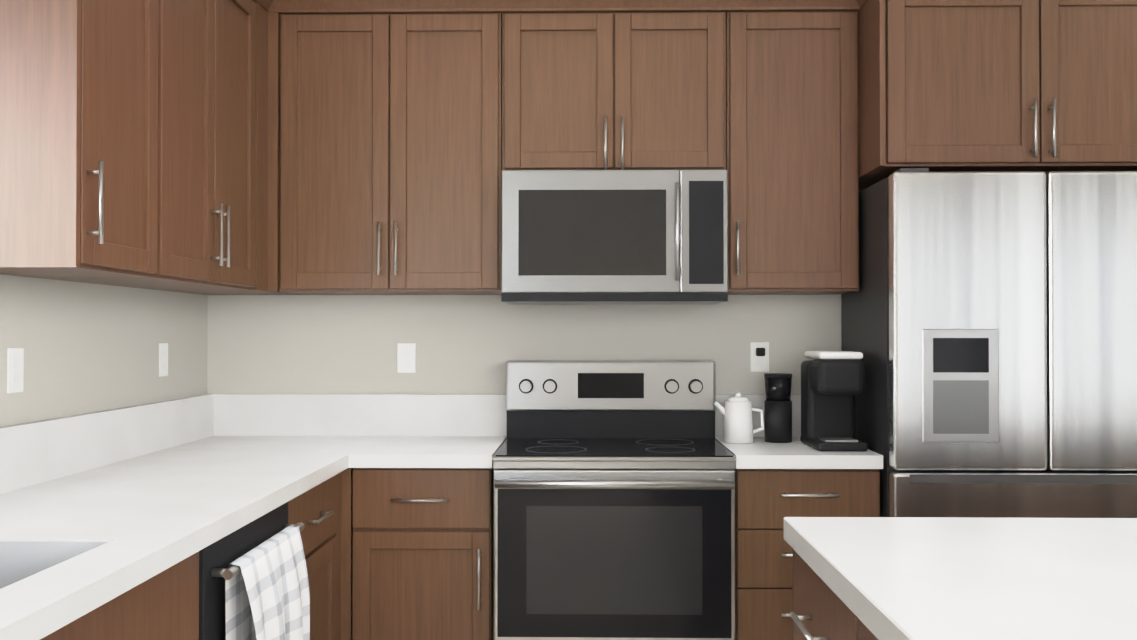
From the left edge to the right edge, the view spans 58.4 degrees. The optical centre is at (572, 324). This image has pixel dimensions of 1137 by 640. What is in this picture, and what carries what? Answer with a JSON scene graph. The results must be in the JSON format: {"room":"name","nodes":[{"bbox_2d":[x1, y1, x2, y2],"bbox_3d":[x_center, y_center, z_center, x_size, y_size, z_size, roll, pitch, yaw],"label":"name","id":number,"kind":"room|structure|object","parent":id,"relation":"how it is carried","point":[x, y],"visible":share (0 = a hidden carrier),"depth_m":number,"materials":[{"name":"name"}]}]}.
{"room":"kitchen","nodes":[
{"label":"kitchen","id":0,"kind":"room"},
{"bbox_2d":[0,274,207,426],"bbox_3d":[-1.591,-0.396,0.587,0.200,3.500,7.220,0,-1,1],"label":"wall","id":1,"kind":"structure","parent":0,"point":[89,347],"depth_m":3.08,"materials":[{"name":"grey paint"}]},
{"bbox_2d":[7,348,23,392],"bbox_3d":[-1.450,0.119,2.651,0.006,0.116,0.072,0,-1,1],"label":"electrical outlet plate","id":2,"kind":"object","parent":1,"relation":"attached to","point":[15,356],"depth_m":2.64,"materials":[{"name":"white plastic"}]},
{"bbox_2d":[0,0,179,283],"bbox_3d":[-1.282,-0.658,2.548,0.345,1.060,0.512,0,-1,1],"label":"upper cabinet","id":3,"kind":"object","parent":1,"relation":"attached to","point":[90,89],"depth_m":2.36,"materials":[{"name":"brown wood"}]},
{"bbox_2d":[159,343,167,376],"bbox_3d":[-1.434,0.124,3.570,0.006,0.116,0.072,0,-1,1],"label":"electrical outlet plate","id":4,"kind":"object","parent":1,"relation":"attached to","point":[163,347],"depth_m":3.57,"materials":[{"name":"white plastic"}]},
{"bbox_2d":[103,0,263,294],"bbox_3d":[-1.272,-0.653,3.097,0.345,1.060,0.865,0,-1,1],"label":"upper cabinet","id":5,"kind":"object","parent":1,"relation":"attached to","point":[220,226],"depth_m":3.20,"materials":[{"name":"brown wood"}]},
{"bbox_2d":[207,190,861,394],"bbox_3d":[0.351,-0.365,4.063,3.960,3.500,0.200,0,-1,1],"label":"wall","id":6,"kind":"structure","parent":0,"point":[318,344],"depth_m":3.97,"materials":[{"name":"grey paint"}]},
{"bbox_2d":[397,343,415,372],"bbox_3d":[-0.647,0.131,3.972,0.072,0.116,0.006,0,-1,1],"label":"electrical outlet plate","id":7,"kind":"object","parent":6,"relation":"attached to","point":[406,357],"depth_m":3.97,"materials":[{"name":"white plastic"}]},
{"bbox_2d":[300,0,523,294],"bbox_3d":[-0.634,-0.647,3.808,0.906,1.060,0.345,0,-1,1],"label":"upper cabinet","id":8,"kind":"object","parent":6,"relation":"attached to","point":[412,111],"depth_m":3.64,"materials":[{"name":"brown wood"}]},
{"bbox_2d":[524,0,731,171],"bbox_3d":[0.152,-0.862,3.796,0.801,0.630,0.345,0,-1,1],"label":"upper cabinet","id":9,"kind":"object","parent":6,"relation":"attached to","point":[609,84],"depth_m":3.63,"materials":[{"name":"brown wood"}]},
{"bbox_2d":[501,170,727,304],"bbox_3d":[0.151,-0.310,3.737,0.791,0.460,0.446,0,-1,1],"label":"over-the-range microwave","id":10,"kind":"object","parent":9,"relation":"attached to","point":[585,237],"visible":1,"depth_m":3.55,"materials":[{"name":"silver metal"}]},
{"bbox_2d":[750,342,768,371],"bbox_3d":[0.728,0.127,3.931,0.072,0.116,0.039,0,-1,1],"label":"electrical outlet plate","id":11,"kind":"object","parent":6,"relation":"attached to","point":[759,351],"depth_m":3.95,"materials":[{"name":"white plastic"}]},
{"bbox_2d":[727,0,863,294],"bbox_3d":[0.755,-0.647,3.783,0.538,1.060,0.345,0,-1,1],"label":"upper cabinet","id":12,"kind":"object","parent":6,"relation":"attached to","point":[793,186],"depth_m":3.62,"materials":[{"name":"brown wood"}]},
{"bbox_2d":[856,0,1136,188],"bbox_3d":[1.542,-0.851,3.650,1.038,0.655,0.587,0,-1,1],"label":"upper cabinet","id":13,"kind":"object","parent":6,"relation":"attached to","point":[1046,86],"depth_m":3.37,"materials":[{"name":"brown wood"}]},
{"bbox_3d":[2.108,1.409,2.196,7.740,0.080,10.600,0,-1,1],"label":"floor","id":14,"kind":"structure","parent":0,"visible":0},
{"bbox_2d":[40,471,343,639],"bbox_3d":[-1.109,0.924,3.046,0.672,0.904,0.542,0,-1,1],"label":"base cabinet","id":15,"kind":"object","parent":14,"relation":"on","point":[165,606],"depth_m":2.11,"materials":[{"name":"brown wood"}]},
{"bbox_2d":[199,502,309,639],"bbox_3d":[-1.036,0.922,2.464,0.724,0.898,0.605,0,-1,1],"label":"dishwasher","id":16,"kind":"object","parent":14,"relation":"on","point":[253,581],"visible":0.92,"depth_m":2.36,"materials":[{"name":"grey metal"}]},
{"bbox_2d":[340,468,371,639],"bbox_3d":[-1.051,0.929,3.680,0.766,0.904,0.588,0,-1,1],"label":"base cabinet","id":17,"kind":"object","parent":14,"relation":"on","point":[356,534],"depth_m":3.38,"materials":[{"name":"brown wood"}]},
{"bbox_2d":[0,394,506,639],"bbox_3d":[-0.882,0.461,1.656,1.177,0.418,4.638,0,-1,1],"label":"countertop","id":18,"kind":"structure","parent":17,"relation":"on","point":[98,509],"depth_m":2.84,"materials":[{"name":"stone"}]},
{"bbox_2d":[372,468,493,639],"bbox_3d":[-0.524,0.929,3.671,0.516,0.904,0.588,0,-1,1],"label":"base cabinet","id":19,"kind":"object","parent":14,"relation":"on","point":[398,553],"depth_m":3.38,"materials":[{"name":"brown wood"}]},
{"bbox_2d":[492,360,736,639],"bbox_3d":[0.142,0.759,3.591,0.793,1.245,0.712,0,-1,1],"label":"range","id":20,"kind":"object","parent":14,"relation":"on","point":[614,499],"visible":1,"depth_m":3.30,"materials":[{"name":"silver metal"}]},
{"bbox_2d":[735,469,879,639],"bbox_3d":[0.786,0.929,3.629,0.475,0.905,0.626,0,-1,1],"label":"base cabinet","id":21,"kind":"object","parent":14,"relation":"on","point":[767,501],"visible":0.56,"depth_m":3.36,"materials":[{"name":"brown wood"}]},
{"bbox_2d":[715,395,882,468],"bbox_3d":[0.783,0.372,3.638,0.480,0.206,0.618,0,-1,1],"label":"countertop","id":22,"kind":"structure","parent":21,"relation":"on","point":[759,452],"depth_m":3.38,"materials":[{"name":"stone"}]},
{"bbox_2d":[714,392,763,443],"bbox_3d":[0.613,0.339,3.732,0.186,0.184,0.110,0,-1,1],"label":"kettle","id":23,"kind":"object","parent":22,"relation":"on","point":[737,410],"visible":1,"depth_m":3.69,"materials":[{"name":"white ceramic"}]},
{"bbox_2d":[764,373,791,442],"bbox_3d":[0.760,0.306,3.750,0.102,0.250,0.102,0,-1,1],"label":"coffee grinder","id":24,"kind":"object","parent":22,"relation":"on","point":[777,415],"visible":1,"depth_m":3.71,"materials":[{"name":"black plastic"}]},
{"bbox_2d":[800,351,867,450],"bbox_3d":[0.917,0.263,3.577,0.170,0.335,0.300,0,-1,1],"label":"coffee maker","id":25,"kind":"object","parent":22,"relation":"on","point":[832,384],"visible":1,"depth_m":3.55,"materials":[{"name":"black plastic"}]},
{"bbox_2d":[790,549,877,639],"bbox_3d":[0.768,0.911,1.593,0.620,0.904,1.109,0,-1,1],"label":"base cabinet","id":26,"kind":"object","parent":14,"relation":"on","point":[821,610],"visible":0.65,"depth_m":1.86,"materials":[{"name":"brown wood"}]},
{"bbox_2d":[784,517,1136,639],"bbox_3d":[1.688,0.424,0.589,2.523,0.050,3.154,0,-1,1],"label":"countertop","id":27,"kind":"structure","parent":26,"relation":"on","point":[920,578],"depth_m":1.68,"materials":[{"name":"stone"}]},
{"bbox_2d":[841,168,1136,517],"bbox_3d":[1.525,0.441,3.567,0.986,1.880,0.676,0,-1,1],"label":"fridge","id":28,"kind":"object","parent":14,"relation":"on","point":[989,325],"visible":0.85,"depth_m":3.24,"materials":[{"name":"silver metal"}]}
]}

